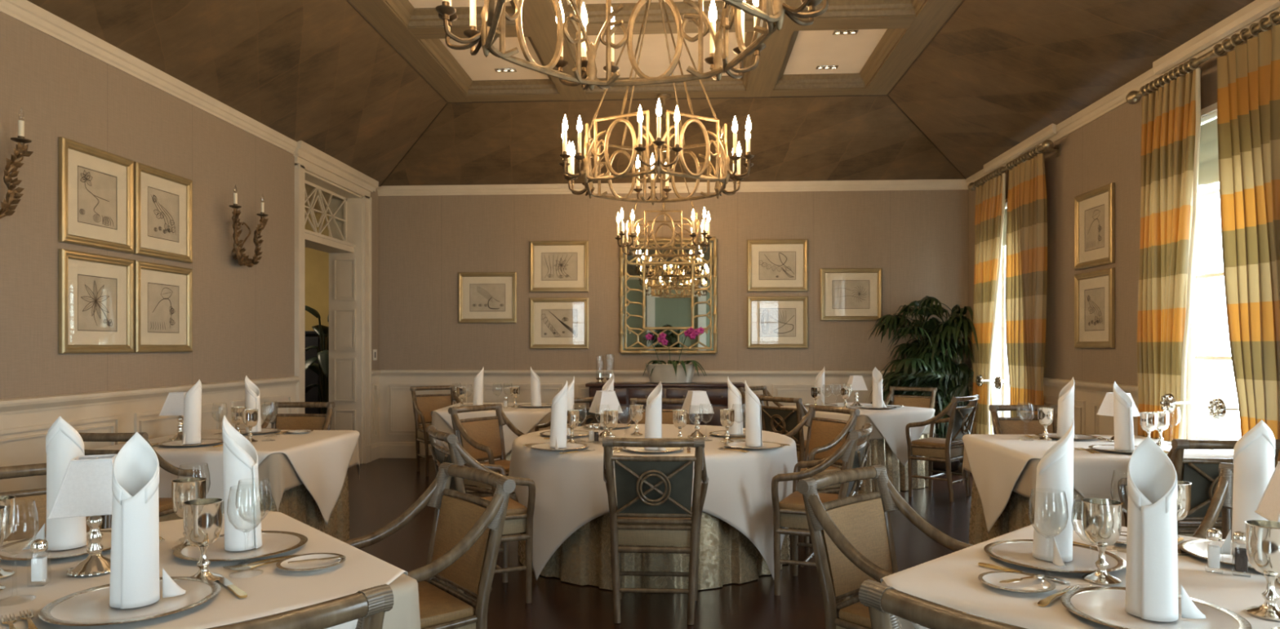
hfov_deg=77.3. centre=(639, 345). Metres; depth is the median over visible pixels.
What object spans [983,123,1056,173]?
trim
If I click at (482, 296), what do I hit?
framed botanical print
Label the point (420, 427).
seat cushion
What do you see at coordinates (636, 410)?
cup
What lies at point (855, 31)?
recessed light
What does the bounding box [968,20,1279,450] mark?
wall
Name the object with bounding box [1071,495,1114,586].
wine glass
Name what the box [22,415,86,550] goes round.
folded napkin
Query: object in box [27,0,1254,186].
ceiling
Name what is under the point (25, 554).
charger plate
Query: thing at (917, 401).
rattan armchair
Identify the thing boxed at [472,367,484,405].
folded napkin
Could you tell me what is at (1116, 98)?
trim
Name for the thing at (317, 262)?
wall
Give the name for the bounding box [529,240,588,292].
framed botanical print
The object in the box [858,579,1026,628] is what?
rattan armchair
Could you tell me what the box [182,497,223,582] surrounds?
goblet
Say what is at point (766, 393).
rattan armchair
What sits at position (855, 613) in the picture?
seat cushion
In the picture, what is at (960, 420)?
rattan armchair
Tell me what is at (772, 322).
framed botanical print
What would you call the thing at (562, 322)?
framed botanical print
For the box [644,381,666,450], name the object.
folded napkin
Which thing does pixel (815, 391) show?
cup
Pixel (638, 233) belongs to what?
candle
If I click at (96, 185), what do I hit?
framed botanical print
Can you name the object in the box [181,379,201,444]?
folded napkin
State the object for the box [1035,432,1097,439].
charger plate
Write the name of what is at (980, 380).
tieback
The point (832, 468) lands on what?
seat cushion
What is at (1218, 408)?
tieback
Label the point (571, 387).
folded napkin
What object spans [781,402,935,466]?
tablecloth
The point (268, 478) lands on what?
bowl
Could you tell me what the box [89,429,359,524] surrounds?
tablecloth
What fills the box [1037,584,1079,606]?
fork
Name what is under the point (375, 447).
baseboard
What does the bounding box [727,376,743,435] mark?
folded napkin
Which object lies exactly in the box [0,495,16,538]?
cup
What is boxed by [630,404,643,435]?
goblet
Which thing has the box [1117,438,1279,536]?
rattan armchair
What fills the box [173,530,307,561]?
charger plate
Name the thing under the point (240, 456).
folded napkin
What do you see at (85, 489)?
table lamp
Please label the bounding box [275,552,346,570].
bread plate
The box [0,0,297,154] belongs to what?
trim
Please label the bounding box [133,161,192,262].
framed botanical print
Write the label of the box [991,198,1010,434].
window
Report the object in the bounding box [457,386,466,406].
goblet
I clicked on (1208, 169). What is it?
roman shade
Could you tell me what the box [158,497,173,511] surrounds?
seat cushion
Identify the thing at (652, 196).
candle
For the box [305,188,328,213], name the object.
ceiling
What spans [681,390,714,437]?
table lamp
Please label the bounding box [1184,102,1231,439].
window
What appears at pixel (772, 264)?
framed botanical print
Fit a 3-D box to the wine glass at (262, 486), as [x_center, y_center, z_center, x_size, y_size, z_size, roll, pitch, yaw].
[-1.037,0.486,2.107,0.092,0.232,0.092,0,0,3]
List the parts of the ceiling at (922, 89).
coffer moulding, coffer panel, coffer moulding, coffer panel, coffer panel, coffer moulding, coffer moulding, coffer panel, coffer panel, coffer moulding, coffer moulding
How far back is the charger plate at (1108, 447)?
4.64 m
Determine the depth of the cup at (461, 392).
7.69 m
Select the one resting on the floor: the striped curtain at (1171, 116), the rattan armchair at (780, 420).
the rattan armchair at (780, 420)
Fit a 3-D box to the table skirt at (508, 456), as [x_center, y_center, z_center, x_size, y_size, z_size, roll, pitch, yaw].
[-1.348,1.001,7.941,1.113,0.706,1.113,0,0,0]
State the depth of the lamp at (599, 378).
9.24 m
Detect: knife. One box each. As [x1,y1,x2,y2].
[217,576,247,598]
[287,555,345,564]
[560,448,595,453]
[977,562,1070,582]
[998,574,1044,582]
[1177,537,1183,542]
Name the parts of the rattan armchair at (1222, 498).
arm, post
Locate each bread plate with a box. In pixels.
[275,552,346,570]
[285,429,313,433]
[885,404,903,407]
[977,570,1055,592]
[1115,531,1127,544]
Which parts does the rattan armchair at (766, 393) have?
arm, post, rail, arm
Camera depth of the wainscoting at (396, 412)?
9.58 m
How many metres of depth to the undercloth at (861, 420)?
7.15 m
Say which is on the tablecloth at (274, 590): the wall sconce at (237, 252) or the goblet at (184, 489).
the goblet at (184, 489)
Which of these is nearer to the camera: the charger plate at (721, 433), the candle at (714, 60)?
the candle at (714, 60)
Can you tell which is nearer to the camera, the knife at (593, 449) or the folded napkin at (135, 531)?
the folded napkin at (135, 531)
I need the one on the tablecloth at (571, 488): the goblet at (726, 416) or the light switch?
the goblet at (726, 416)
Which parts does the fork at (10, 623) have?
handle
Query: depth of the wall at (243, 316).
5.46 m
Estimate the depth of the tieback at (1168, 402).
5.00 m
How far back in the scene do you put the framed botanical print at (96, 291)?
5.03 m
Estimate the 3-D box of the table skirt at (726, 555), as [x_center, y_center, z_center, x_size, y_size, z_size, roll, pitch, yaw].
[0.090,1.001,5.276,1.757,0.706,1.746,0,0,3]
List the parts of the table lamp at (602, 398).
shade trim, lamp shade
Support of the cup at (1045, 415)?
on the goblet at (1045, 415)
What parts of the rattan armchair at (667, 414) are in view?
arm, rail, rail, arm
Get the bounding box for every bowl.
[0,500,39,554]
[226,485,265,532]
[235,478,271,523]
[1028,490,1068,537]
[1071,495,1114,545]
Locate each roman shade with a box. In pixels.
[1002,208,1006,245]
[1198,118,1219,185]
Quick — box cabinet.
[305,330,328,413]
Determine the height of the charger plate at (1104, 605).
0.016 m
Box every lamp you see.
[47,453,117,576]
[159,391,186,440]
[588,390,622,437]
[595,373,604,382]
[605,368,614,382]
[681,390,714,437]
[845,375,867,406]
[1096,391,1140,441]
[1254,461,1279,582]
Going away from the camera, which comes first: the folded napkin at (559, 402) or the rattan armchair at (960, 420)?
the folded napkin at (559, 402)
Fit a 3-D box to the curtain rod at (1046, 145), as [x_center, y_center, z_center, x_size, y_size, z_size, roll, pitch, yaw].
[3.641,-1.728,7.851,0.201,0.116,1.914,0,0,3]
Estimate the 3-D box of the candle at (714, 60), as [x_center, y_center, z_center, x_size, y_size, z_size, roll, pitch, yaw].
[0.363,-1.211,3.070,0.229,0.370,0.202,0,0,3]
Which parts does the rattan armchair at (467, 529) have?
arm, post, seat rail, rail, rail, arm, rail, rail, post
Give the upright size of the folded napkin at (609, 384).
0.390 m
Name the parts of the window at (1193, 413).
frame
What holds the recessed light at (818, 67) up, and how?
in the ceiling at (922, 89)
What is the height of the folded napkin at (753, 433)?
0.390 m
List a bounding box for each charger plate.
[0,529,111,559]
[38,576,221,626]
[158,438,222,446]
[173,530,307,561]
[240,427,280,434]
[517,404,551,407]
[528,441,588,450]
[539,430,589,436]
[582,422,631,428]
[622,446,684,452]
[709,430,745,436]
[724,440,784,448]
[803,403,837,405]
[858,404,897,408]
[983,538,1126,573]
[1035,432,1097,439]
[1060,586,1252,628]
[1088,444,1137,453]
[1178,538,1253,568]
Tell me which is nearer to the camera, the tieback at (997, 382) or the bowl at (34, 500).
the bowl at (34, 500)
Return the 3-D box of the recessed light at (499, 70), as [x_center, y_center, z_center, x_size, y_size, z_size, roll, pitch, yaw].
[-1.279,-2.618,7.615,0.200,0.013,0.084,0,0,3]
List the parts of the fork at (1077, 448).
handle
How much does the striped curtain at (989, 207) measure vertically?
3.028 m
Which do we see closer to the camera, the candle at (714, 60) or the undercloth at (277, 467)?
the candle at (714, 60)
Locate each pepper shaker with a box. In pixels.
[593,424,599,443]
[1231,530,1250,577]
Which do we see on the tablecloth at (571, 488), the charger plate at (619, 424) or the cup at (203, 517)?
the charger plate at (619, 424)
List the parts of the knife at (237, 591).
blade, handle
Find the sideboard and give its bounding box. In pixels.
[585,382,745,426]
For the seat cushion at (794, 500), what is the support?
on the rattan armchair at (789, 512)
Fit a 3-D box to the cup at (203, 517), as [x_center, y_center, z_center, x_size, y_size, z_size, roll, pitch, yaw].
[-1.120,0.456,2.052,0.093,0.114,0.093,0,0,3]
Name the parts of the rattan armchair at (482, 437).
post, arm, rail, seat rail, rail, rail, rail, leg, post, arm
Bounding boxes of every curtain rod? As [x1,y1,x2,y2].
[967,139,1060,191]
[1125,10,1279,104]
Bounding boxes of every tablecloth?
[0,511,408,628]
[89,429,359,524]
[431,402,551,461]
[508,423,797,580]
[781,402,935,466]
[880,519,1279,628]
[962,433,1233,533]
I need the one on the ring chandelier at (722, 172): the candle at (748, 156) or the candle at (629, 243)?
the candle at (748, 156)
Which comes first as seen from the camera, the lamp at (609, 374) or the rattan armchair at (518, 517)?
the rattan armchair at (518, 517)
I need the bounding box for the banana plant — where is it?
[305,305,328,413]
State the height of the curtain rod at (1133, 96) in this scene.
0.116 m
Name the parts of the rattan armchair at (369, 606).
post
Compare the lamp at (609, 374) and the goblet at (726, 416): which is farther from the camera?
the lamp at (609, 374)
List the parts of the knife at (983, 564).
handle, blade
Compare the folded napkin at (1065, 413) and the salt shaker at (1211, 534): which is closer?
the salt shaker at (1211, 534)
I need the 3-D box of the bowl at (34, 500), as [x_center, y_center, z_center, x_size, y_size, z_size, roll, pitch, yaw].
[-1.475,0.430,1.887,0.092,0.120,0.092,0,0,3]
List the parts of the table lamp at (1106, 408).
shade trim, lamp shade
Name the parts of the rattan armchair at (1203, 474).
leg, arm, post, seat rail, rail, rail, panel, rail, rail, post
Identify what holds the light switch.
attached to the wall at (243, 316)
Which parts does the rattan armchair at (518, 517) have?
post, rail, rail, panel, post, arm, arm, leg, seat rail, seat rail, leg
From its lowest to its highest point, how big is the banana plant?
1.897 m
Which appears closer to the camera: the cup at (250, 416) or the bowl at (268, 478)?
the bowl at (268, 478)
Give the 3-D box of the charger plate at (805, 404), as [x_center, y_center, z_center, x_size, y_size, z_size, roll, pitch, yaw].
[1.786,0.594,7.961,0.356,0.016,0.356,0,0,3]
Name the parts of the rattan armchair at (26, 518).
rail, rail, post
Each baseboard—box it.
[371,441,380,461]
[379,441,963,462]
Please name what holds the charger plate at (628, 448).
on the tablecloth at (571, 488)
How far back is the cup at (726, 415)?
4.97 m
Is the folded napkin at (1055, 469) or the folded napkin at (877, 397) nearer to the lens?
the folded napkin at (1055, 469)
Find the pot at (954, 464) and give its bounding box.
[932,430,959,469]
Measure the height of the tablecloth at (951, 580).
0.539 m
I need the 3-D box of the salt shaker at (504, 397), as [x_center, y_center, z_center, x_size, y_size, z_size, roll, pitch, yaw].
[-1.301,0.544,7.747,0.038,0.114,0.038,0,0,3]
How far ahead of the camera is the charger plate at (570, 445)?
4.72 m
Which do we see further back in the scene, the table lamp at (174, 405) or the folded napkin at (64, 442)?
the table lamp at (174, 405)
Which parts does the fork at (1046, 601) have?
handle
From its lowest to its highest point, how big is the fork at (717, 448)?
0.009 m
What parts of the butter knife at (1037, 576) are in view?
blade, handle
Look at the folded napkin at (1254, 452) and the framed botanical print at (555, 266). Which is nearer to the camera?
the folded napkin at (1254, 452)
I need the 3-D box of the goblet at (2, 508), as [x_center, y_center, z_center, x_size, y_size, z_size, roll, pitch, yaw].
[-1.606,0.500,1.955,0.093,0.202,0.093,0,0,3]
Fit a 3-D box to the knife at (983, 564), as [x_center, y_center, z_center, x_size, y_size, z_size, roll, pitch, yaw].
[1.008,0.599,2.109,0.021,0.006,0.235,0,0,-42]
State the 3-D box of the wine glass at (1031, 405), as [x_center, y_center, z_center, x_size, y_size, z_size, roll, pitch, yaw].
[2.500,0.486,5.201,0.092,0.232,0.092,0,0,3]
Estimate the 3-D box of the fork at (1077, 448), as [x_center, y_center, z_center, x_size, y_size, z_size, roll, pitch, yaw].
[2.538,0.597,4.571,0.025,0.009,0.205,0,0,3]
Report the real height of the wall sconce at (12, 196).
0.643 m
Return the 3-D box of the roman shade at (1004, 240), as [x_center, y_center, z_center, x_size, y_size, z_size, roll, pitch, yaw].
[3.824,-1.235,8.065,0.015,0.411,1.100,0,0,3]
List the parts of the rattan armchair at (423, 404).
post, leg, arm, seat rail, leg, rail, rail, post, arm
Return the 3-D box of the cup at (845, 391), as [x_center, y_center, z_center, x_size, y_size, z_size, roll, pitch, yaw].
[1.970,0.456,7.680,0.093,0.114,0.093,0,0,3]
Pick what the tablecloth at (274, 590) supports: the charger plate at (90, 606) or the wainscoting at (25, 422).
the charger plate at (90, 606)
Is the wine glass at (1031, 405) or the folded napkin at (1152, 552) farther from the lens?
the wine glass at (1031, 405)
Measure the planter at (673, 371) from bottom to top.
0.645 m
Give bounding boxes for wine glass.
[0,500,39,599]
[226,485,265,572]
[235,478,271,561]
[262,402,278,436]
[1016,404,1032,438]
[1018,404,1033,440]
[1028,490,1068,579]
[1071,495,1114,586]
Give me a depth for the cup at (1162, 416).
4.77 m
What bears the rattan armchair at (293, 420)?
on the floor
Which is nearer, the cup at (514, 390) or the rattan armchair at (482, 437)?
the rattan armchair at (482, 437)
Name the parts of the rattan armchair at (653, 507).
arm, post, leg, leg, rail, panel, rail, rail, rail, seat rail, seat rail, leg, post, leg, arm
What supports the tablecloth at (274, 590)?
on the undercloth at (404, 613)
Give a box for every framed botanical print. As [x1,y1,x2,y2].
[58,136,133,253]
[58,248,133,353]
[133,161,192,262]
[133,260,192,352]
[457,271,516,323]
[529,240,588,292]
[529,297,588,348]
[746,239,808,291]
[746,296,808,347]
[820,267,882,319]
[1074,182,1115,270]
[1074,267,1115,347]
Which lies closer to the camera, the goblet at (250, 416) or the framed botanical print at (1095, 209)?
the goblet at (250, 416)
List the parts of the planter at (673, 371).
orchid flower, orchid flower, orchid flower, planter, flower stem, orchid flower, orchid flower, orchid flower, orchid flower, orchid flower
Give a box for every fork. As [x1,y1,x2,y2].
[1,613,16,628]
[19,608,37,628]
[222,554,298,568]
[230,558,283,570]
[717,448,747,452]
[719,447,749,451]
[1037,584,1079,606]
[1072,541,1117,551]
[1073,447,1094,453]
[1079,447,1099,453]
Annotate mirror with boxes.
[618,236,717,354]
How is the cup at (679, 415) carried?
on the goblet at (679, 415)
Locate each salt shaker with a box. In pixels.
[27,538,51,586]
[503,395,507,406]
[587,423,594,441]
[1204,528,1222,573]
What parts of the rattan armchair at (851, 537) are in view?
post, rail, rail, arm, rail, seat rail, rail, post, arm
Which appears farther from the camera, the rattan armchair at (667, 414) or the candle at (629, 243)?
the candle at (629, 243)
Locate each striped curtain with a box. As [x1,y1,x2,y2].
[972,173,1005,434]
[1005,152,1047,417]
[1137,67,1200,441]
[1217,24,1279,466]
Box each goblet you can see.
[0,495,16,578]
[0,505,6,591]
[171,477,206,550]
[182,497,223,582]
[231,406,246,437]
[242,408,257,442]
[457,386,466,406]
[510,386,519,407]
[566,409,579,442]
[603,409,617,436]
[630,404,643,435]
[672,408,687,437]
[720,408,734,442]
[810,386,820,404]
[840,386,849,408]
[1037,407,1053,439]
[1080,497,1122,585]
[1140,411,1157,436]
[1151,411,1169,446]
[1176,480,1191,554]
[1244,520,1279,621]
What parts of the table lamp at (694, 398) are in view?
lamp shade, shade trim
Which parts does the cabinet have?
cornice, door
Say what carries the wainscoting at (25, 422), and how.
attached to the wall at (243, 316)
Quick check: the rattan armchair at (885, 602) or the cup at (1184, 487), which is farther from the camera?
the cup at (1184, 487)
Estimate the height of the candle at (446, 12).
0.370 m
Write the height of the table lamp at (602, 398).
0.304 m
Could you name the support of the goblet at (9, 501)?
on the tablecloth at (274, 590)
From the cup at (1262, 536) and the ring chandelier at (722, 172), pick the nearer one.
the cup at (1262, 536)
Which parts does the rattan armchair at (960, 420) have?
leg, arm, leg, seat rail, seat rail, leg, arm, post, rail, rail, panel, rail, leg, rail, post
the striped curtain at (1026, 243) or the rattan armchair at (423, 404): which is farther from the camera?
the rattan armchair at (423, 404)
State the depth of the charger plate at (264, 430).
5.57 m
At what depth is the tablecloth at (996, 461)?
4.70 m
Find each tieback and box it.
[976,374,1006,386]
[994,376,1009,388]
[1160,392,1208,413]
[1207,397,1239,419]
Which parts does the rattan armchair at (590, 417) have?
arm, rail, rail, panel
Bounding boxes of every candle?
[435,0,481,55]
[555,0,619,90]
[559,114,586,177]
[564,140,587,195]
[614,208,635,247]
[621,221,640,255]
[633,153,671,199]
[634,98,682,166]
[689,207,711,246]
[689,220,710,254]
[704,0,766,79]
[720,142,743,195]
[727,115,754,178]
[782,0,828,25]
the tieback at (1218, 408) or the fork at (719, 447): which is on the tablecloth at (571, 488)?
the fork at (719, 447)
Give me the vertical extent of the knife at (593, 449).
0.006 m
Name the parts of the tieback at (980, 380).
post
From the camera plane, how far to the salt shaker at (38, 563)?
2.00 m
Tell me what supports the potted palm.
on the floor
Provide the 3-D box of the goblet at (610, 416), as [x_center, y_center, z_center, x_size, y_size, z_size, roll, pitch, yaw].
[-0.180,0.500,4.918,0.093,0.202,0.093,0,0,3]
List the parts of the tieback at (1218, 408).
post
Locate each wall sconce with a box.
[0,115,33,218]
[229,188,268,266]
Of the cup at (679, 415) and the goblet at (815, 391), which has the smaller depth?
the cup at (679, 415)
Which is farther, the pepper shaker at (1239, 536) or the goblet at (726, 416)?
the goblet at (726, 416)
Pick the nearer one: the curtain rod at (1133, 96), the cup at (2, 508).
the cup at (2, 508)
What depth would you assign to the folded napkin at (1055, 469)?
2.21 m
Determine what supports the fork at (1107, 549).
on the tablecloth at (951, 580)
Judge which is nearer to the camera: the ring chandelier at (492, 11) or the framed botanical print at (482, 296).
the ring chandelier at (492, 11)
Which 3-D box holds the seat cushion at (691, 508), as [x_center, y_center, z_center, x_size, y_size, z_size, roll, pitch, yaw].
[0.080,0.876,4.129,0.385,0.040,0.323,0,0,3]
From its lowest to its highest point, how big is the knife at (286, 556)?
0.009 m
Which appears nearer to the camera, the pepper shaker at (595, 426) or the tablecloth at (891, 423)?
the pepper shaker at (595, 426)
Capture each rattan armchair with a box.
[0,462,111,541]
[79,431,202,521]
[207,583,393,628]
[261,401,335,430]
[343,462,515,628]
[409,385,460,475]
[426,425,535,603]
[448,403,524,496]
[534,396,599,431]
[602,436,708,624]
[626,397,690,424]
[737,385,783,430]
[756,395,829,488]
[771,422,872,600]
[784,404,860,542]
[796,464,973,628]
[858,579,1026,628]
[884,386,937,437]
[905,394,979,502]
[988,404,1057,434]
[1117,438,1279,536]
[1191,462,1275,539]
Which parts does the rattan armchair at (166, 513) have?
rail, rail, seat rail, arm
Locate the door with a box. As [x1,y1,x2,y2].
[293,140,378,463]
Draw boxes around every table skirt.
[222,471,349,541]
[445,441,515,492]
[518,511,790,589]
[797,434,928,494]
[968,478,1082,545]
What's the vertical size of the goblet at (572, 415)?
0.202 m
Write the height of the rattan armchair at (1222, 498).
0.919 m
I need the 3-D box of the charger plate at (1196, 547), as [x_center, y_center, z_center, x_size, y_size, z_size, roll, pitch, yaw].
[1.731,0.594,2.255,0.356,0.016,0.356,0,0,3]
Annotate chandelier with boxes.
[435,0,828,90]
[559,0,754,204]
[614,93,711,257]
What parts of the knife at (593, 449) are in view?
handle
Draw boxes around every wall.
[0,11,378,399]
[305,213,328,330]
[378,189,968,370]
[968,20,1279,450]
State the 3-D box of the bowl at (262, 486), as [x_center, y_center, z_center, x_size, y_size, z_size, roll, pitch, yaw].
[-1.037,0.430,2.107,0.092,0.120,0.092,0,0,3]
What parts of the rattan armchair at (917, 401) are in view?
arm, rail, rail, arm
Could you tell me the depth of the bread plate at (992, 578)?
2.01 m
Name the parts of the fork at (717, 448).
handle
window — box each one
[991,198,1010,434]
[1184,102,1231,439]
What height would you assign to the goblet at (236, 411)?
0.202 m
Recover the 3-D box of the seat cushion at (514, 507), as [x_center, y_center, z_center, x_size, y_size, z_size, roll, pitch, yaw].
[-0.824,0.876,4.348,0.323,0.040,0.385,0,0,-27]
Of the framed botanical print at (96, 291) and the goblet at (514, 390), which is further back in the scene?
the goblet at (514, 390)
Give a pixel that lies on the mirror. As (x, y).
(668, 295)
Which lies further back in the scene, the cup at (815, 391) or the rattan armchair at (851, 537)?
the cup at (815, 391)
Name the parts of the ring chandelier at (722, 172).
fretwork panel, suspension rod, fretwork panel, fretwork panel, suspension rod, suspension rod, suspension rod, suspension rod, fretwork panel, fretwork panel, suspension rod, fretwork panel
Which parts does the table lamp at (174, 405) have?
shade trim, lamp shade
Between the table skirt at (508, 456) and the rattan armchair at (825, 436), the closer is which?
the rattan armchair at (825, 436)
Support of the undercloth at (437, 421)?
on the square table
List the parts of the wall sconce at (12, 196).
vine arm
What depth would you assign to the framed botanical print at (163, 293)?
5.68 m
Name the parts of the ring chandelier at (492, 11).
fretwork panel, fretwork panel, fretwork panel, fretwork panel, fretwork panel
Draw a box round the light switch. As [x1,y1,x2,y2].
[373,349,377,359]
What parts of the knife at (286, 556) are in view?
handle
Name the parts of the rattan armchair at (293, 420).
arm, post, rail, rail, arm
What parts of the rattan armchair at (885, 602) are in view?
post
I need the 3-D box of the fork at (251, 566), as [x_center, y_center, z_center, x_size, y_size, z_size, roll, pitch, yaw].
[-1.013,0.597,2.200,0.205,0.009,0.025,0,0,-42]
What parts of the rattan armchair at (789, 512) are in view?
leg, seat rail, seat rail, leg, arm, arm, post, panel, rail, post, rail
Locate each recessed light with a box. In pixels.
[493,68,516,72]
[815,65,838,69]
[832,29,858,35]
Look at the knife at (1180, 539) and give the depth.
2.46 m
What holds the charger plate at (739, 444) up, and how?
on the tablecloth at (571, 488)
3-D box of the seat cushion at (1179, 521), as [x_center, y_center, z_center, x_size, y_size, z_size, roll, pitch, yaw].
[2.787,0.876,4.044,0.385,0.040,0.323,0,0,2]
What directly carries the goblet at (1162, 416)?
on the tablecloth at (996, 461)
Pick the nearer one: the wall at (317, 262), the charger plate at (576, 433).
the charger plate at (576, 433)
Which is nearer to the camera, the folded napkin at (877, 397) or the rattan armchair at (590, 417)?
the rattan armchair at (590, 417)
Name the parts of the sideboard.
drawer, door, drawer, door, drawer, door, drawer, door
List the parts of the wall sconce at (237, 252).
wall plate, vine arm, vine arm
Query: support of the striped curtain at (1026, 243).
hanging from the curtain rod at (1046, 145)
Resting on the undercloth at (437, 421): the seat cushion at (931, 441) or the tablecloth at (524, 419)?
the tablecloth at (524, 419)
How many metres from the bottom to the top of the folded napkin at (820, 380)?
0.390 m
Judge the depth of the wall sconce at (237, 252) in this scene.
6.59 m
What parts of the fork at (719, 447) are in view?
handle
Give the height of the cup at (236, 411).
0.114 m
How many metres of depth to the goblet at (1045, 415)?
5.09 m
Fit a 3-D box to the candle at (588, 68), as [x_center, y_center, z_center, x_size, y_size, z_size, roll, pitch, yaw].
[-0.217,-1.211,3.195,0.265,0.370,0.175,0,0,3]
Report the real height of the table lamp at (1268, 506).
0.304 m
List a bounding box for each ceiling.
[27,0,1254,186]
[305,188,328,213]
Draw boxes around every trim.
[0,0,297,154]
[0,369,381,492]
[377,178,968,195]
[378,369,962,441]
[965,5,1279,186]
[968,377,1137,435]
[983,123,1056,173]
[1152,0,1279,75]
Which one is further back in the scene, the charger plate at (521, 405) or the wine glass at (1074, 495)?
the charger plate at (521, 405)
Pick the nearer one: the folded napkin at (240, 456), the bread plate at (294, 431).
the folded napkin at (240, 456)
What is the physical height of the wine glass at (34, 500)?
0.232 m
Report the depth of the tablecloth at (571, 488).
4.54 m
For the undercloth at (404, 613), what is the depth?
2.03 m
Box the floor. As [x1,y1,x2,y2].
[346,457,973,628]
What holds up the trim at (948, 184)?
attached to the wall at (918, 239)
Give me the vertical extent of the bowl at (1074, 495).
0.120 m
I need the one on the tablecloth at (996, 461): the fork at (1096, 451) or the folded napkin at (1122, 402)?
the fork at (1096, 451)
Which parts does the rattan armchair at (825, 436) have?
arm, leg, post, rail, seat rail, rail, arm, rail, post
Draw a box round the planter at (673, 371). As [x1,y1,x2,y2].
[642,326,706,383]
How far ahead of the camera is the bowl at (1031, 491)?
2.04 m
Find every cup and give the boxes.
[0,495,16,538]
[0,505,6,546]
[171,477,206,517]
[182,497,223,546]
[231,406,246,424]
[242,408,257,427]
[457,386,466,398]
[510,386,519,398]
[566,409,579,428]
[603,409,617,428]
[630,404,643,421]
[672,408,687,428]
[720,408,734,427]
[810,386,820,399]
[840,386,849,399]
[1037,407,1053,425]
[1080,497,1122,546]
[1151,411,1169,431]
[1176,480,1191,520]
[1244,520,1279,576]
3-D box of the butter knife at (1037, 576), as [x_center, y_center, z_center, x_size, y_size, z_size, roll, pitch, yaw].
[0.957,0.585,2.004,0.147,0.004,0.019,0,0,-22]
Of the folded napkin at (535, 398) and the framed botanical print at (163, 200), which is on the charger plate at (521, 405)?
the folded napkin at (535, 398)
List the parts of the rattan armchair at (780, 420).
post, rail, rail, panel, post, leg, arm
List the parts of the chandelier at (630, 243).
fretwork panel, suspension rod, suspension rod, fretwork panel, suspension rod, fretwork panel, suspension rod, fretwork panel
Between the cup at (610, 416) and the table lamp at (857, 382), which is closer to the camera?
the cup at (610, 416)
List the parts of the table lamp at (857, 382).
lamp shade, shade trim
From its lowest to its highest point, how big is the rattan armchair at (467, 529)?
0.919 m
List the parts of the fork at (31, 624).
handle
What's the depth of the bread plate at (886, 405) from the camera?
7.81 m
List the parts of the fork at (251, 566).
handle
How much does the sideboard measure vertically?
0.929 m
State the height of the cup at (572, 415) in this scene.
0.114 m
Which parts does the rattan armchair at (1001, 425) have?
arm, rail, rail, post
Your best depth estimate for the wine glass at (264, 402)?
5.34 m
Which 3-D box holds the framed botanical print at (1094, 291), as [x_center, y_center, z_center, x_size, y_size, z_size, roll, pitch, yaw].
[3.642,-0.290,6.428,0.031,0.615,0.590,0,0,3]
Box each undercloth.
[257,440,359,511]
[260,509,420,628]
[431,411,551,433]
[854,414,935,439]
[881,580,915,628]
[962,446,1084,511]
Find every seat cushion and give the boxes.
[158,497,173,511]
[417,580,473,628]
[418,424,431,429]
[481,496,527,515]
[482,459,510,473]
[617,508,691,524]
[778,490,838,510]
[795,440,806,448]
[797,462,840,475]
[839,600,871,628]
[911,436,962,446]
[1178,520,1222,528]
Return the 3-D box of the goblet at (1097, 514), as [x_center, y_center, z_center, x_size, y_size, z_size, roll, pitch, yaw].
[1.184,0.500,2.051,0.093,0.202,0.093,0,0,3]
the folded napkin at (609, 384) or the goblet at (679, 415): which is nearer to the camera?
the goblet at (679, 415)
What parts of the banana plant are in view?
stem, stem, stem, stem, stem, stem, stem, stem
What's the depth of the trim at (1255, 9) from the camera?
4.86 m
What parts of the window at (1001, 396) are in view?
frame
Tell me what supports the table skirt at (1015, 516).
on the square table
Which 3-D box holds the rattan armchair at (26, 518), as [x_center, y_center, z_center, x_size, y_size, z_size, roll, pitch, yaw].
[-2.112,0.902,2.848,0.557,0.919,0.489,0,0,-44]
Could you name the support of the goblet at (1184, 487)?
on the tablecloth at (951, 580)
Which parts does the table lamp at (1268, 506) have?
shade trim, lamp shade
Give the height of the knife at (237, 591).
0.006 m
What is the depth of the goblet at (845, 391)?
7.65 m
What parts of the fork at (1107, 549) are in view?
handle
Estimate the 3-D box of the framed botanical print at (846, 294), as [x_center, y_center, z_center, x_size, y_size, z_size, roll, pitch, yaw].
[2.474,-0.600,9.375,0.710,0.610,0.031,0,0,3]
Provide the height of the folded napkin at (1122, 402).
0.390 m
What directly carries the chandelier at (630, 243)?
hanging from the ceiling at (922, 89)
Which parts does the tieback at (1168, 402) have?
post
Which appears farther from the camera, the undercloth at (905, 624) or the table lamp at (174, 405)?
the table lamp at (174, 405)
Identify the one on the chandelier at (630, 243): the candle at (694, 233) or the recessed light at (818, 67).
the candle at (694, 233)
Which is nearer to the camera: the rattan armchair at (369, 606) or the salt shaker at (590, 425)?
the rattan armchair at (369, 606)
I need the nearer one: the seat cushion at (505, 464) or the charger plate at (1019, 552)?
the charger plate at (1019, 552)
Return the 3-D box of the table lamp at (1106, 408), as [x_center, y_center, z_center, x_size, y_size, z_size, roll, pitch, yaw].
[3.011,0.449,5.037,0.172,0.304,0.172,0,0,-22]
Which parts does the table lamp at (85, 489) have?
shade trim, lamp shade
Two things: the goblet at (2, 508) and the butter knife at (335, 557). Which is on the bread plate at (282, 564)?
the butter knife at (335, 557)
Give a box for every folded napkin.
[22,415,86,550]
[109,431,186,608]
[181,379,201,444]
[222,414,262,551]
[244,375,261,432]
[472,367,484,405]
[530,366,541,406]
[549,380,567,448]
[566,376,574,435]
[600,373,616,426]
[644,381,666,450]
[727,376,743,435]
[745,380,762,446]
[814,366,825,405]
[872,366,887,407]
[1032,418,1074,566]
[1056,377,1078,438]
[1113,381,1134,450]
[1125,435,1205,621]
[1220,419,1275,559]
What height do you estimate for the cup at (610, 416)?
0.114 m
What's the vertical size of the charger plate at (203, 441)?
0.016 m
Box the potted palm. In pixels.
[866,295,978,469]
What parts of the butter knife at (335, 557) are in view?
handle, blade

